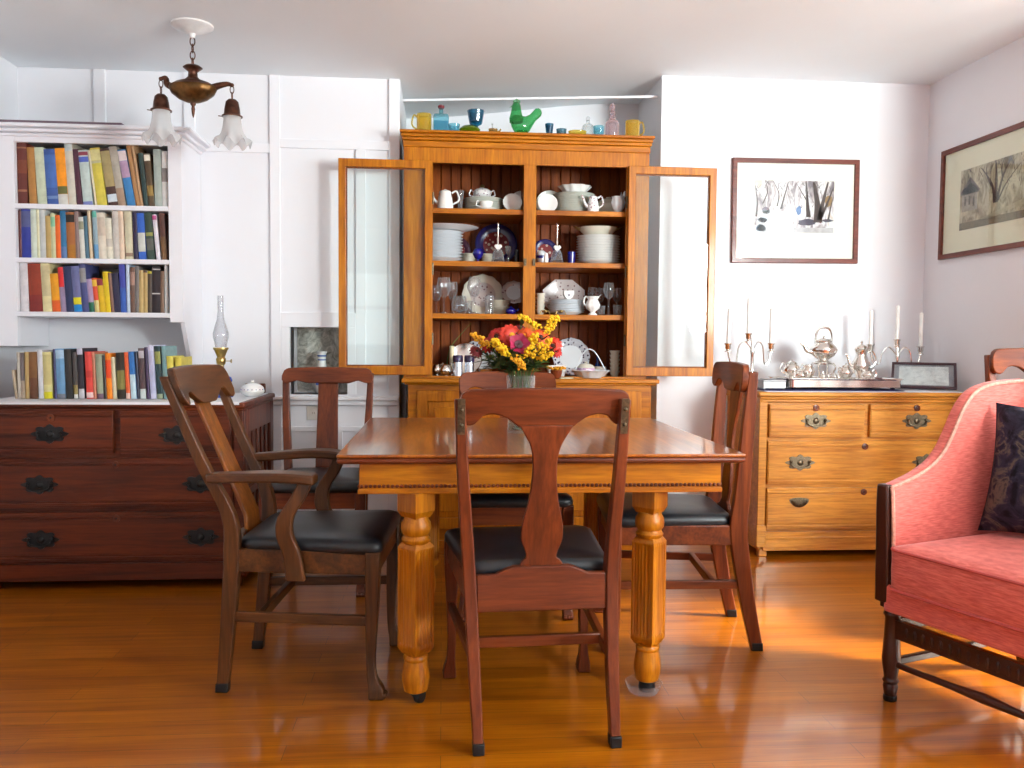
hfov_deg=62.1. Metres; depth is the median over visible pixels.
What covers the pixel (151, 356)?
book
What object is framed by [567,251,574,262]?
tumbler
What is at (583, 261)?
plate
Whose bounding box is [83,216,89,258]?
book
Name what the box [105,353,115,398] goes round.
book
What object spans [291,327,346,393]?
wall niche
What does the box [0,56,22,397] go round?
wall
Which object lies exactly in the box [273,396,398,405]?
trim
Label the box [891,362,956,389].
framed photograph
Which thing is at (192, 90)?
chandelier
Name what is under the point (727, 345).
candle cup
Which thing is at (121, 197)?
book
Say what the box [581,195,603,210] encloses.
coffee pot
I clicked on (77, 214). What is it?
book
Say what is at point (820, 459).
dresser
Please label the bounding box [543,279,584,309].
platter
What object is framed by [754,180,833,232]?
painting
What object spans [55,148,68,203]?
book
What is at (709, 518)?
dining chair
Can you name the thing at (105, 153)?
book
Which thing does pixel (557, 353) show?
daisy
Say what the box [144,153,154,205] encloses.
book
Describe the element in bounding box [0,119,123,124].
flat board
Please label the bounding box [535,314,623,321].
shelf
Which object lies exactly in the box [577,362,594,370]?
lidded bowl
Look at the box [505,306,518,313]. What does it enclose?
pot
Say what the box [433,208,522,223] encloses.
shelf
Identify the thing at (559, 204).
plate
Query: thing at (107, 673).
floor
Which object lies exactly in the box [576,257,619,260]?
plate
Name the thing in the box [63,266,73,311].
book
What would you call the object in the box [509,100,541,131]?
hen
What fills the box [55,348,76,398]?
book
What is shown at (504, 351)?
goldenrod
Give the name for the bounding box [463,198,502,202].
plate
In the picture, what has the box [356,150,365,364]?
trim
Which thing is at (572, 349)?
plate
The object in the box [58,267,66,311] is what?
book
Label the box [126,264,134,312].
book
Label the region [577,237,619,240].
plate
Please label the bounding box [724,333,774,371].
candelabrum
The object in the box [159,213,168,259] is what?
book
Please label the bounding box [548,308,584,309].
plate
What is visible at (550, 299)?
plate
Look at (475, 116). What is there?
goblet
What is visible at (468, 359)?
salt shaker
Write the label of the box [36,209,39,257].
book
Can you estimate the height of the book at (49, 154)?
0.255 m
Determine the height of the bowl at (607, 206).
0.066 m
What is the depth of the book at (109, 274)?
3.97 m
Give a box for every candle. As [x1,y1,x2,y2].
[449,346,454,368]
[726,308,731,342]
[746,298,750,332]
[769,308,773,342]
[868,309,872,343]
[895,306,899,338]
[918,312,923,345]
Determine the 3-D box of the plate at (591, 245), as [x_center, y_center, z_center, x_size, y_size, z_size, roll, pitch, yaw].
[0.456,-0.718,4.511,0.233,0.020,0.233,0,3,-5]
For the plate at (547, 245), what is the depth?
4.60 m
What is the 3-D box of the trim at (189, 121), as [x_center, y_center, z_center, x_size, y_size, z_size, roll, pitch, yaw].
[-1.605,-1.368,4.230,0.053,0.362,0.014,0,3,-5]
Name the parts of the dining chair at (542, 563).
leg, seat frame, bolt plate, post, seat, rail, crest rail, leg, post, bolt plate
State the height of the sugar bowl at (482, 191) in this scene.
0.076 m
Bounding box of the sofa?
[875,378,1023,719]
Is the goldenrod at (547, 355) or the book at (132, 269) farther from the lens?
the book at (132, 269)
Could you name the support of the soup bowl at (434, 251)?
on the soup bowl at (434, 254)
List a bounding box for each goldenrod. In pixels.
[470,332,513,387]
[490,338,517,428]
[498,347,523,428]
[507,352,525,387]
[510,314,541,428]
[517,345,535,387]
[524,332,539,387]
[527,338,552,384]
[527,350,553,387]
[529,314,560,380]
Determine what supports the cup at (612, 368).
on the cup at (613, 373)
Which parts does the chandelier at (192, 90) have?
lamp shade, arm, arm, lamp shade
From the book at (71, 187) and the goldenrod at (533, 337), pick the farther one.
the book at (71, 187)
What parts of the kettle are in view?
spout, lid, bail handle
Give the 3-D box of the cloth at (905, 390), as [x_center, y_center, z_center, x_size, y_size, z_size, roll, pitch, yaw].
[1.755,0.029,4.465,1.030,0.002,0.441,0,3,-5]
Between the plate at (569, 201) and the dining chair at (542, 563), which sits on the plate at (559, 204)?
the plate at (569, 201)
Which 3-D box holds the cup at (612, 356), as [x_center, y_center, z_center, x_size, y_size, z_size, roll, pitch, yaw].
[0.548,-0.140,4.529,0.056,0.032,0.056,0,3,-5]
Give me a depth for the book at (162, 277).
3.99 m
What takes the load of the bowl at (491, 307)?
on the bowl at (492, 311)
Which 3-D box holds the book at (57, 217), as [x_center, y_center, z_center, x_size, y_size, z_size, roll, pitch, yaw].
[-2.109,-0.686,4.018,0.022,0.199,0.172,-1,3,-5]
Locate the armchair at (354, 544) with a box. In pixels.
[159,364,400,699]
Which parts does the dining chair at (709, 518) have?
leg, leg, seat, seat frame, post, crest rail, post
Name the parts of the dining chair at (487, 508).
leg, crest rail, seat frame, seat, leg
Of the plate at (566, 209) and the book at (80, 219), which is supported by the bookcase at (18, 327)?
the book at (80, 219)
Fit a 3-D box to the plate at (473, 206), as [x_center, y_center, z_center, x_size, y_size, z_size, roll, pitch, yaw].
[-0.152,-0.916,4.479,0.212,0.020,0.212,0,3,-5]
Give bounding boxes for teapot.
[779,359,806,377]
[845,341,876,378]
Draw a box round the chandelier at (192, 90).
[141,17,251,150]
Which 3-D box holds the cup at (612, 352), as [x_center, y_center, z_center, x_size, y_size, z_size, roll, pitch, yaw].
[0.548,-0.162,4.528,0.056,0.032,0.056,0,3,-5]
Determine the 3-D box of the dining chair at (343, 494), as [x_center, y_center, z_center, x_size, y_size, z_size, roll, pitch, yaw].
[-0.849,0.404,3.780,0.440,0.943,0.567,0,3,-5]
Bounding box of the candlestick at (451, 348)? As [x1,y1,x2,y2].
[448,346,454,375]
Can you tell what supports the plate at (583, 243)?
on the plate at (591, 245)
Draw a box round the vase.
[311,351,326,392]
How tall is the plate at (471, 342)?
0.191 m
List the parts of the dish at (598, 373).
handle, dish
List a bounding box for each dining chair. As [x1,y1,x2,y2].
[259,367,373,596]
[442,388,630,756]
[458,371,573,621]
[593,361,762,651]
[984,348,1023,381]
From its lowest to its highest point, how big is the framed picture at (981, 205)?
0.585 m
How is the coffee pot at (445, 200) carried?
on the china cabinet
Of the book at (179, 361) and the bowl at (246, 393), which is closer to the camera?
the book at (179, 361)
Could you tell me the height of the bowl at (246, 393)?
0.026 m
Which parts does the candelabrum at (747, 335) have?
stem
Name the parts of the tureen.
lid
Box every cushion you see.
[891,532,1023,633]
[978,403,1023,533]
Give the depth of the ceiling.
3.91 m
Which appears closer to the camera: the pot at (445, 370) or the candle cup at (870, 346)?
the pot at (445, 370)
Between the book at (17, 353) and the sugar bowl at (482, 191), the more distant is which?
the sugar bowl at (482, 191)
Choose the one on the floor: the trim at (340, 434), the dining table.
the dining table
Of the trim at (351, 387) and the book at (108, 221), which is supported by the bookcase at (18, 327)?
the book at (108, 221)
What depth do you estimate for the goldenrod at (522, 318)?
3.00 m
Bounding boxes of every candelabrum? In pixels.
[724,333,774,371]
[866,339,924,364]
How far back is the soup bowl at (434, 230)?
4.33 m
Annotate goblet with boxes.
[467,109,483,126]
[473,248,482,260]
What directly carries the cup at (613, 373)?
on the countertop
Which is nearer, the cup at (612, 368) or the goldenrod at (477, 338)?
the goldenrod at (477, 338)
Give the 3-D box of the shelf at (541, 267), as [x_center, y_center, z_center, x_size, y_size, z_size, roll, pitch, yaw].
[0.375,-0.616,4.523,0.567,0.026,0.354,0,3,-5]
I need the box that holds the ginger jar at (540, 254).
[536,250,545,261]
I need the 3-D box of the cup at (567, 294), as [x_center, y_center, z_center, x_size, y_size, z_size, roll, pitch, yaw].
[0.298,-0.469,4.490,0.060,0.048,0.037,0,3,-5]
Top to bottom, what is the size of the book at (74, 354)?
0.203 m
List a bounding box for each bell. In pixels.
[491,222,503,260]
[552,223,560,252]
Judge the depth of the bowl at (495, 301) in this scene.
4.47 m
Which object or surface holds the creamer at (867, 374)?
on the tray at (884, 382)
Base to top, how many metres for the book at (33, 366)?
0.202 m
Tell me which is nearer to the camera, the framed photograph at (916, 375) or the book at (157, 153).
the book at (157, 153)
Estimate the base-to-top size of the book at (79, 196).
0.257 m
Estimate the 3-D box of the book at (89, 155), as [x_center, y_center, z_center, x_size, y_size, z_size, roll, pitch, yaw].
[-1.949,-0.958,4.017,0.038,0.254,0.171,0,3,-5]
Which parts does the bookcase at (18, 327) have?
panel, shelf, shelf, shelf, panel, crown, panel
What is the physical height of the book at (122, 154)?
0.263 m
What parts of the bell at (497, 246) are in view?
handle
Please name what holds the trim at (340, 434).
attached to the wall at (235, 187)
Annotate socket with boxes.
[147,93,171,113]
[218,99,242,119]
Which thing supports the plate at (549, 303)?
on the plate at (550, 304)
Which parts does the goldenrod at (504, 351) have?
stem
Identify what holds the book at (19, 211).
on the bookcase at (18, 327)
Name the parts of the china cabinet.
glass door, door, frame, cornice, panel, door, glass door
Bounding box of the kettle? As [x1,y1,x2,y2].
[800,326,837,361]
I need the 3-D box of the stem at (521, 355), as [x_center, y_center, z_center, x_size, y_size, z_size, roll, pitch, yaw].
[0.010,0.025,2.964,0.112,0.272,0.114,-1,3,-21]
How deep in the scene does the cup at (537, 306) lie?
4.49 m
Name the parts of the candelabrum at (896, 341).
stem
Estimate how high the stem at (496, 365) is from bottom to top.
0.251 m
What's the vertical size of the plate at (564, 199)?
0.020 m
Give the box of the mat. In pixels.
[757,387,903,390]
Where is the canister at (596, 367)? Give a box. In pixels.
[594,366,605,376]
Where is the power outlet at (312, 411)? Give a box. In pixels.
[307,406,317,419]
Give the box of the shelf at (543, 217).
[536,210,625,225]
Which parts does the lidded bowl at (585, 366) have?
lid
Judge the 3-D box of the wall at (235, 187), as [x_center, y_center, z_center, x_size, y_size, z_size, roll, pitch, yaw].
[-1.559,-0.471,4.349,1.960,2.620,0.120,0,3,-5]
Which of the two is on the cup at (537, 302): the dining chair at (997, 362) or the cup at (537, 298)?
the cup at (537, 298)
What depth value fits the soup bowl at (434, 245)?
4.34 m
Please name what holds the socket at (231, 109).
attached to the chandelier at (192, 90)
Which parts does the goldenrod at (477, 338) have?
stem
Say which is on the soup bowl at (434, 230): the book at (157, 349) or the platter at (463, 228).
the platter at (463, 228)
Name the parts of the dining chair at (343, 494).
leg, post, seat frame, seat, crest rail, leg, post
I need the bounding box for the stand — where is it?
[811,362,835,378]
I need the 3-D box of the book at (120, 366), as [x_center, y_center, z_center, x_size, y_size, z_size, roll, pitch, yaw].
[-1.717,-0.040,3.795,0.034,0.202,0.165,-1,3,-5]
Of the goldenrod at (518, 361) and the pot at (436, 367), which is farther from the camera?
the pot at (436, 367)
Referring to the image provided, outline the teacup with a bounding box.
[476,200,492,206]
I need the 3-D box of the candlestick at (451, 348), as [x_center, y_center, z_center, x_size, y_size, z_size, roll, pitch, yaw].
[-0.313,-0.120,4.429,0.064,0.159,0.063,0,3,-5]
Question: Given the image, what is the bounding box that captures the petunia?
[507,333,529,427]
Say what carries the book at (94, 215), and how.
on the bookcase at (18, 327)
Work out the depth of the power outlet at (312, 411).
4.36 m
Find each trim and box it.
[93,69,106,121]
[183,72,195,131]
[201,142,269,152]
[269,75,281,512]
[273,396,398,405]
[280,138,388,150]
[281,312,355,327]
[281,327,289,393]
[281,426,362,431]
[333,432,342,509]
[347,328,355,394]
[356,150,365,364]
[389,78,399,511]
[403,95,657,101]
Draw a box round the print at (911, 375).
[899,366,948,385]
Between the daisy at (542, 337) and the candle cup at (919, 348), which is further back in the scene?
the candle cup at (919, 348)
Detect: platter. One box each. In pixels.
[433,223,477,232]
[462,274,502,313]
[475,224,516,261]
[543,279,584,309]
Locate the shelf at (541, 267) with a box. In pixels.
[535,262,624,273]
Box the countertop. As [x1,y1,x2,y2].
[401,374,658,385]
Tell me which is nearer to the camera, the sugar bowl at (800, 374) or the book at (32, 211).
the book at (32, 211)
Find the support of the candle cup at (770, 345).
on the candelabrum at (747, 335)
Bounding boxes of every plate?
[461,239,470,252]
[463,196,502,200]
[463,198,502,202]
[463,201,502,204]
[463,203,502,206]
[463,205,502,208]
[470,341,496,371]
[501,281,520,303]
[503,193,521,209]
[514,191,520,209]
[536,190,556,209]
[536,239,557,261]
[538,194,557,209]
[548,299,582,300]
[548,301,582,302]
[548,304,583,305]
[548,306,583,307]
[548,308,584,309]
[549,303,582,304]
[549,309,584,310]
[549,311,582,314]
[552,338,589,374]
[553,191,594,195]
[554,194,590,197]
[555,207,586,209]
[556,196,588,198]
[557,198,588,201]
[557,203,587,205]
[557,205,585,207]
[558,200,587,203]
[561,209,586,210]
[576,234,619,237]
[576,239,619,242]
[576,242,619,245]
[576,244,619,247]
[576,247,619,250]
[576,250,618,252]
[576,252,619,255]
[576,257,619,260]
[576,260,619,262]
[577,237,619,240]
[577,255,619,257]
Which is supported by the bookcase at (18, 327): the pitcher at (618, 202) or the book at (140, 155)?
the book at (140, 155)
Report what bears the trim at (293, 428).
attached to the wall at (235, 187)
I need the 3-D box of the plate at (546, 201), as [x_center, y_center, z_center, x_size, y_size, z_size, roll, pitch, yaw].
[0.186,-0.943,4.427,0.104,0.099,0.036,0,3,-3]
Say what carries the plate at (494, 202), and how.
on the plate at (471, 204)
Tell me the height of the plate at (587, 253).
0.020 m
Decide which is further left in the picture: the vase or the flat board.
the flat board
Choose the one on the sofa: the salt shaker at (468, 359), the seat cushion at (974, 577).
the seat cushion at (974, 577)
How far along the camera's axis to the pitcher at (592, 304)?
4.38 m
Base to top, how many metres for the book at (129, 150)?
0.295 m
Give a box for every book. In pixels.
[12,370,17,398]
[16,352,23,398]
[17,142,34,203]
[18,210,21,256]
[19,263,30,311]
[19,353,24,398]
[21,209,30,257]
[24,352,29,398]
[26,147,37,203]
[27,263,42,311]
[29,352,38,398]
[30,209,36,257]
[34,147,46,203]
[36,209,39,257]
[37,350,52,398]
[39,209,59,257]
[40,263,62,311]
[42,352,54,398]
[43,149,58,203]
[45,216,51,257]
[50,213,58,257]
[50,273,60,311]
[53,349,56,398]
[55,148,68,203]
[55,215,60,257]
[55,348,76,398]
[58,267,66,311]
[60,211,67,257]
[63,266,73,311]
[64,144,85,204]
[64,349,76,398]
[66,212,75,257]
[71,266,82,311]
[72,149,82,204]
[72,352,78,398]
[74,211,86,257]
[77,348,97,398]
[78,150,94,204]
[78,217,85,257]
[79,264,99,311]
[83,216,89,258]
[85,351,104,398]
[86,279,94,311]
[87,211,93,258]
[88,150,96,204]
[90,147,108,204]
[92,210,98,258]
[92,278,99,311]
[92,352,107,398]
[95,354,104,398]
[96,212,111,258]
[97,279,105,311]
[100,148,117,204]
[102,271,112,311]
[102,355,106,398]
[105,218,113,258]
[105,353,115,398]
[108,273,114,311]
[109,146,126,205]
[111,357,117,398]
[112,211,119,258]
[112,273,120,311]
[116,352,125,398]
[117,149,135,205]
[118,211,125,258]
[119,264,126,312]
[124,211,133,258]
[124,352,130,398]
[126,145,139,205]
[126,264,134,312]
[128,351,137,398]
[130,267,134,312]
[131,145,145,205]
[132,212,138,258]
[135,266,150,312]
[135,352,140,398]
[137,213,147,258]
[138,153,148,205]
[138,348,146,398]
[139,270,143,312]
[143,270,147,312]
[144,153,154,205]
[144,212,156,259]
[144,347,150,398]
[147,345,165,398]
[148,271,151,312]
[152,214,161,259]
[152,266,163,312]
[153,149,161,205]
[154,346,163,398]
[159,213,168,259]
[160,271,164,312]
[161,346,176,398]
[162,151,168,206]
[164,265,169,312]
[166,355,183,368]
[175,356,191,366]
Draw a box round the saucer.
[476,207,496,208]
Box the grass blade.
[447,323,470,363]
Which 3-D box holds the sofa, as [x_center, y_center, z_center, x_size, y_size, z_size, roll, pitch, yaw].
[1.586,0.472,2.430,0.788,0.990,0.715,-1,3,-26]
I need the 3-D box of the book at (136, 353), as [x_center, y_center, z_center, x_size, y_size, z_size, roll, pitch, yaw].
[-1.647,-0.041,3.801,0.019,0.206,0.167,0,3,-5]
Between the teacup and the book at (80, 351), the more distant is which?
the teacup
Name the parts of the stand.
burner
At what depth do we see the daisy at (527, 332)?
2.96 m
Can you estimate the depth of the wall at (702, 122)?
4.75 m
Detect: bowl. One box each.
[240,391,264,396]
[433,229,462,233]
[433,232,462,236]
[433,235,462,239]
[433,238,462,242]
[433,241,462,245]
[433,244,462,248]
[433,247,462,251]
[433,250,462,254]
[433,253,462,257]
[433,256,462,260]
[461,255,473,257]
[469,185,495,196]
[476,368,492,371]
[482,258,494,260]
[489,300,510,302]
[489,303,510,305]
[489,306,509,309]
[489,310,506,313]
[546,365,566,375]
[547,366,565,378]
[558,184,591,191]
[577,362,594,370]
[598,203,613,211]
[793,369,807,378]
[828,372,838,378]
[838,363,853,378]
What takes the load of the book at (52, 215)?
on the bookcase at (18, 327)
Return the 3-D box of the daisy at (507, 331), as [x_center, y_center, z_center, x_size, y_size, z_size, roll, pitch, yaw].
[-0.013,-0.026,2.995,0.102,0.371,0.044,0,3,-11]
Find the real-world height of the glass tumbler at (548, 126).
0.068 m
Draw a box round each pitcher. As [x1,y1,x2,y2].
[583,296,599,314]
[611,191,624,211]
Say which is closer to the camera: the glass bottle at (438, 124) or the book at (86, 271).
the book at (86, 271)
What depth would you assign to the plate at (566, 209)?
4.42 m
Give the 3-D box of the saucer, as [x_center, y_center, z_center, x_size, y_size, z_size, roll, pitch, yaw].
[-0.132,-0.894,4.358,0.110,0.012,0.110,0,3,-5]
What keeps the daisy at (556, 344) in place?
in the glass vase
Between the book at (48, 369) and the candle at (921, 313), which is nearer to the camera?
the book at (48, 369)
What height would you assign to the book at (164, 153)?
0.257 m
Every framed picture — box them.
[731,157,859,263]
[938,121,1023,259]
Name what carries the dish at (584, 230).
on the plate at (585, 235)
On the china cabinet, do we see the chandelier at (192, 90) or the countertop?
the countertop
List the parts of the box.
lid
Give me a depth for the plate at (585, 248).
4.42 m
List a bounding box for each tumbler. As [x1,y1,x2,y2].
[515,249,518,261]
[545,123,553,132]
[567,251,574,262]
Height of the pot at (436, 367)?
0.072 m
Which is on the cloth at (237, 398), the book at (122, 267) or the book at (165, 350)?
the book at (165, 350)
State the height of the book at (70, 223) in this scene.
0.214 m
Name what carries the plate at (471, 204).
on the plate at (473, 206)
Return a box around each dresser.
[0,383,274,588]
[726,390,961,556]
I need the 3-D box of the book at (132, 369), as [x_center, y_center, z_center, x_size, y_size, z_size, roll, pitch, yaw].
[-1.667,-0.042,3.793,0.033,0.208,0.155,0,3,-5]
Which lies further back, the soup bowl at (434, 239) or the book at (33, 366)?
the soup bowl at (434, 239)
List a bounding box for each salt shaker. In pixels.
[453,355,462,375]
[464,355,474,371]
[544,253,548,261]
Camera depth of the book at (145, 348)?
3.72 m
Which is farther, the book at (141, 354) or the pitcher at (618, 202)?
the pitcher at (618, 202)
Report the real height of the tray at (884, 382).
0.057 m
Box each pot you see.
[432,363,443,375]
[434,189,459,207]
[440,363,452,375]
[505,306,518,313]
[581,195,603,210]
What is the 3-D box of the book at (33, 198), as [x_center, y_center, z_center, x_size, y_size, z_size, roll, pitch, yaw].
[-2.217,-0.963,3.997,0.033,0.259,0.175,-2,3,-5]
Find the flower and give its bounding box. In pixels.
[515,340,522,347]
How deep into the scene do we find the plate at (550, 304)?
4.42 m
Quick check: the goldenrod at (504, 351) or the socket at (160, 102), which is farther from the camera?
the socket at (160, 102)
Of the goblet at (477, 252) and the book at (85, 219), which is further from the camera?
the goblet at (477, 252)
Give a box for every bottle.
[434,105,447,129]
[595,355,599,365]
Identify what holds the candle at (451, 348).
on the candlestick at (451, 348)
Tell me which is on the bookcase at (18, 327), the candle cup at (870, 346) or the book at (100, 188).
the book at (100, 188)
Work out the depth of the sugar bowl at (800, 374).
4.32 m
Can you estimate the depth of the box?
4.28 m
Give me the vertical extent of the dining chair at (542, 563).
0.955 m
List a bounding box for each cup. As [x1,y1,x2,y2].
[535,305,544,308]
[535,309,544,313]
[536,293,545,296]
[536,297,544,300]
[536,301,544,304]
[563,290,573,298]
[609,371,619,376]
[610,351,619,354]
[610,355,619,358]
[610,359,619,362]
[610,363,619,366]
[610,367,619,370]
[724,343,731,351]
[744,333,752,341]
[767,343,774,351]
[866,344,874,352]
[893,339,900,347]
[916,346,924,354]
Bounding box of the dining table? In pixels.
[336,418,745,702]
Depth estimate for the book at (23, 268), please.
3.93 m
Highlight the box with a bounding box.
[757,378,786,389]
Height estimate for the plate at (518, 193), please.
0.121 m
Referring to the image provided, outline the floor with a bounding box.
[0,533,1023,767]
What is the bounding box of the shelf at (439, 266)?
[433,261,522,271]
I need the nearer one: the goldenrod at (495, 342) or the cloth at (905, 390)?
the goldenrod at (495, 342)
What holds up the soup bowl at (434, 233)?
on the soup bowl at (434, 236)
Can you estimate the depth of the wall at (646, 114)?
4.89 m
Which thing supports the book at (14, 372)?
on the cloth at (237, 398)
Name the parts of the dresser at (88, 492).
drawer pull, drawer pull, drawer pull, drawer, drawer, drawer, drawer pull, drawer, drawer pull, drawer pull, rail, panel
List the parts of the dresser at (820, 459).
drawer pull, drawer pull, drawer pull, drawer, drawer, drawer, drawer, drawer pull, drawer pull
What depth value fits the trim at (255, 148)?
4.25 m
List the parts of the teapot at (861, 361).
spout, lid, handle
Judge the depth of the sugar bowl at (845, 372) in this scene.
4.37 m
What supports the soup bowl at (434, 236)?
on the soup bowl at (434, 239)
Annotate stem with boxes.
[471,355,512,387]
[479,354,517,428]
[480,358,516,384]
[493,356,524,387]
[500,355,528,428]
[520,359,550,387]
[526,356,553,387]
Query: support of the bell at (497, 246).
on the china cabinet
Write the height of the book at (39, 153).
0.262 m
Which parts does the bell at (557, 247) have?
handle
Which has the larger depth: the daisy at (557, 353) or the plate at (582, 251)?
the plate at (582, 251)
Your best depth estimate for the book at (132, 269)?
3.97 m
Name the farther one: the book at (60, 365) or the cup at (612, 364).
the cup at (612, 364)
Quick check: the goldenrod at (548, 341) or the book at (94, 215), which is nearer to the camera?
the goldenrod at (548, 341)
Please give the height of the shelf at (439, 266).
0.026 m
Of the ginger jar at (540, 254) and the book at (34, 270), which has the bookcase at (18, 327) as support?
the book at (34, 270)
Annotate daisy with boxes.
[469,346,515,387]
[481,337,509,377]
[488,328,518,380]
[494,324,518,385]
[516,327,540,387]
[518,337,562,428]
[525,329,549,384]
[529,349,561,387]
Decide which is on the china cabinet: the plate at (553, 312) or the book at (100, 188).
the plate at (553, 312)
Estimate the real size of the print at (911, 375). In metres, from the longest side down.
0.236 x 0.148 x 0.002 m
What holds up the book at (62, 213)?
on the bookcase at (18, 327)
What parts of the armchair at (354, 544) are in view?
post, crest rail, post, rail, armrest, armrest, seat frame, seat, leg, leg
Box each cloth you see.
[0,393,267,404]
[757,388,962,392]
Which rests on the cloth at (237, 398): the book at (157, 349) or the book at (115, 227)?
the book at (157, 349)
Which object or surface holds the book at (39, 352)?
on the cloth at (237, 398)
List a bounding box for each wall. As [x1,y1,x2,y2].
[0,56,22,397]
[17,67,400,510]
[400,88,405,539]
[406,104,638,417]
[638,83,656,387]
[651,76,929,494]
[921,36,1023,391]
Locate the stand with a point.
(822, 375)
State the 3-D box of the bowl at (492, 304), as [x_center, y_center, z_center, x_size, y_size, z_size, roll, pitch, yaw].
[-0.065,-0.415,4.514,0.116,0.026,0.116,0,3,-5]
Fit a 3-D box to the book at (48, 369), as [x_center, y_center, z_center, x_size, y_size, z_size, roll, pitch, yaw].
[-2.024,-0.042,3.776,0.035,0.202,0.180,-1,3,-5]
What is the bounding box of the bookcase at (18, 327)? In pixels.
[0,122,210,364]
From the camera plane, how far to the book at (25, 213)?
3.92 m
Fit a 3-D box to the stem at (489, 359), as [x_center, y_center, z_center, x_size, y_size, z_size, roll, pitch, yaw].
[-0.060,0.027,2.983,0.175,0.265,0.100,0,3,-5]
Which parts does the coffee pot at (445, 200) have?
handle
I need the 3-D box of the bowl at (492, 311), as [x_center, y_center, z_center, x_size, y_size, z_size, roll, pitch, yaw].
[-0.065,-0.380,4.518,0.116,0.026,0.116,0,3,-5]
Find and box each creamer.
[799,362,814,378]
[861,369,876,378]
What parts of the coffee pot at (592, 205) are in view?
spout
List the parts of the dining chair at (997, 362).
post, crest rail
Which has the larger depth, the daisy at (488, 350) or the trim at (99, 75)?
the trim at (99, 75)
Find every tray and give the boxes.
[455,343,481,372]
[768,376,903,389]
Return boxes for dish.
[240,380,264,396]
[459,125,479,130]
[570,349,609,377]
[574,226,620,234]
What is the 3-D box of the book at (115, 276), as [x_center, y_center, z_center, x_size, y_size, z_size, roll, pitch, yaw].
[-1.856,-0.431,4.061,0.039,0.185,0.189,0,3,-5]
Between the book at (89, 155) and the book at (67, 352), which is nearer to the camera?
the book at (67, 352)
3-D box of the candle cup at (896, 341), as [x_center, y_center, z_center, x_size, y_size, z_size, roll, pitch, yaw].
[2.088,-0.220,4.610,0.042,0.046,0.042,0,3,-5]
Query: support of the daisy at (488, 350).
in the glass vase
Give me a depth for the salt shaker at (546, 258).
4.37 m
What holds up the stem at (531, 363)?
in the glass vase
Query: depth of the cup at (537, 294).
4.49 m
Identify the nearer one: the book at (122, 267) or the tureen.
the book at (122, 267)
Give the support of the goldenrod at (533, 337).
in the glass vase
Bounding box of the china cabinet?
[338,129,716,553]
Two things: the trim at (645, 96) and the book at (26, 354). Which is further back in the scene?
the trim at (645, 96)
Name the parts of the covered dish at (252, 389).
lid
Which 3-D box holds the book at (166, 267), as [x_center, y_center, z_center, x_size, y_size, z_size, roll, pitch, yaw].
[-1.630,-0.452,4.084,0.015,0.228,0.199,1,3,-5]
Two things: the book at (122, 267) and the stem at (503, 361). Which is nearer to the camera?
the stem at (503, 361)
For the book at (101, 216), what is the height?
0.216 m
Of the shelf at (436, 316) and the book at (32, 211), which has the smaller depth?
the book at (32, 211)
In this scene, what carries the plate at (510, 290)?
on the china cabinet
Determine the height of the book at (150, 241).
0.220 m
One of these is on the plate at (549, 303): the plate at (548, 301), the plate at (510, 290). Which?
the plate at (548, 301)
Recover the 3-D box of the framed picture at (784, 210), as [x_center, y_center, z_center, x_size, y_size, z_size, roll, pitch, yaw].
[1.576,-0.961,4.728,0.733,0.585,0.022,0,3,-5]
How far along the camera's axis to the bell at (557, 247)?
4.39 m
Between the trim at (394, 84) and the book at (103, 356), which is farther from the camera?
the trim at (394, 84)
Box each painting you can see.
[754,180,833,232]
[959,151,1023,230]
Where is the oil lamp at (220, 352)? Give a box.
[213,296,232,397]
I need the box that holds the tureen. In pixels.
[598,197,613,211]
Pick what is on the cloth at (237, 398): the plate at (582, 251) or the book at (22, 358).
the book at (22, 358)
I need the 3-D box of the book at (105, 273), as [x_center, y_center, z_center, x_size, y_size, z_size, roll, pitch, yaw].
[-1.899,-0.434,4.055,0.037,0.191,0.183,0,3,-5]
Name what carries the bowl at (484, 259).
on the bowl
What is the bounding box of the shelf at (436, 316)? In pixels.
[433,313,518,320]
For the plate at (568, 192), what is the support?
on the plate at (560, 195)
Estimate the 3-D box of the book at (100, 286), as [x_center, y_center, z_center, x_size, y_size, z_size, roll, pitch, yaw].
[-1.923,-0.417,4.047,0.038,0.156,0.172,0,3,-5]
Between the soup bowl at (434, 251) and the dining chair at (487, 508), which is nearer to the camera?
the dining chair at (487, 508)
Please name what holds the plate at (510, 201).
on the china cabinet
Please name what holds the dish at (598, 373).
on the countertop
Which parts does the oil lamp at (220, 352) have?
burner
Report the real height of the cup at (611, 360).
0.032 m
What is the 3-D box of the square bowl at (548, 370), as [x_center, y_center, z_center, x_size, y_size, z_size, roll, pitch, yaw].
[0.232,-0.067,4.456,0.102,0.060,0.092,0,3,-5]
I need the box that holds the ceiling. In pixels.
[0,0,1023,118]
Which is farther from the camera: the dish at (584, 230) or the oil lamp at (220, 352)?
the dish at (584, 230)
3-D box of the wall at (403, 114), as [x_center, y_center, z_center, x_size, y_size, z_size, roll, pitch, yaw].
[-0.674,-0.488,4.812,0.120,2.620,0.660,0,3,-5]
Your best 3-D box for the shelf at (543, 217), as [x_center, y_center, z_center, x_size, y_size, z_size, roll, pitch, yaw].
[0.377,-0.878,4.510,0.567,0.026,0.354,0,3,-5]
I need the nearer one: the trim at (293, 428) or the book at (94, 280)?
the book at (94, 280)
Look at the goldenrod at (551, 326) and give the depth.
3.01 m
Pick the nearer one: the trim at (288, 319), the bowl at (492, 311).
the trim at (288, 319)
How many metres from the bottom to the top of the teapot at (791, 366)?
0.112 m

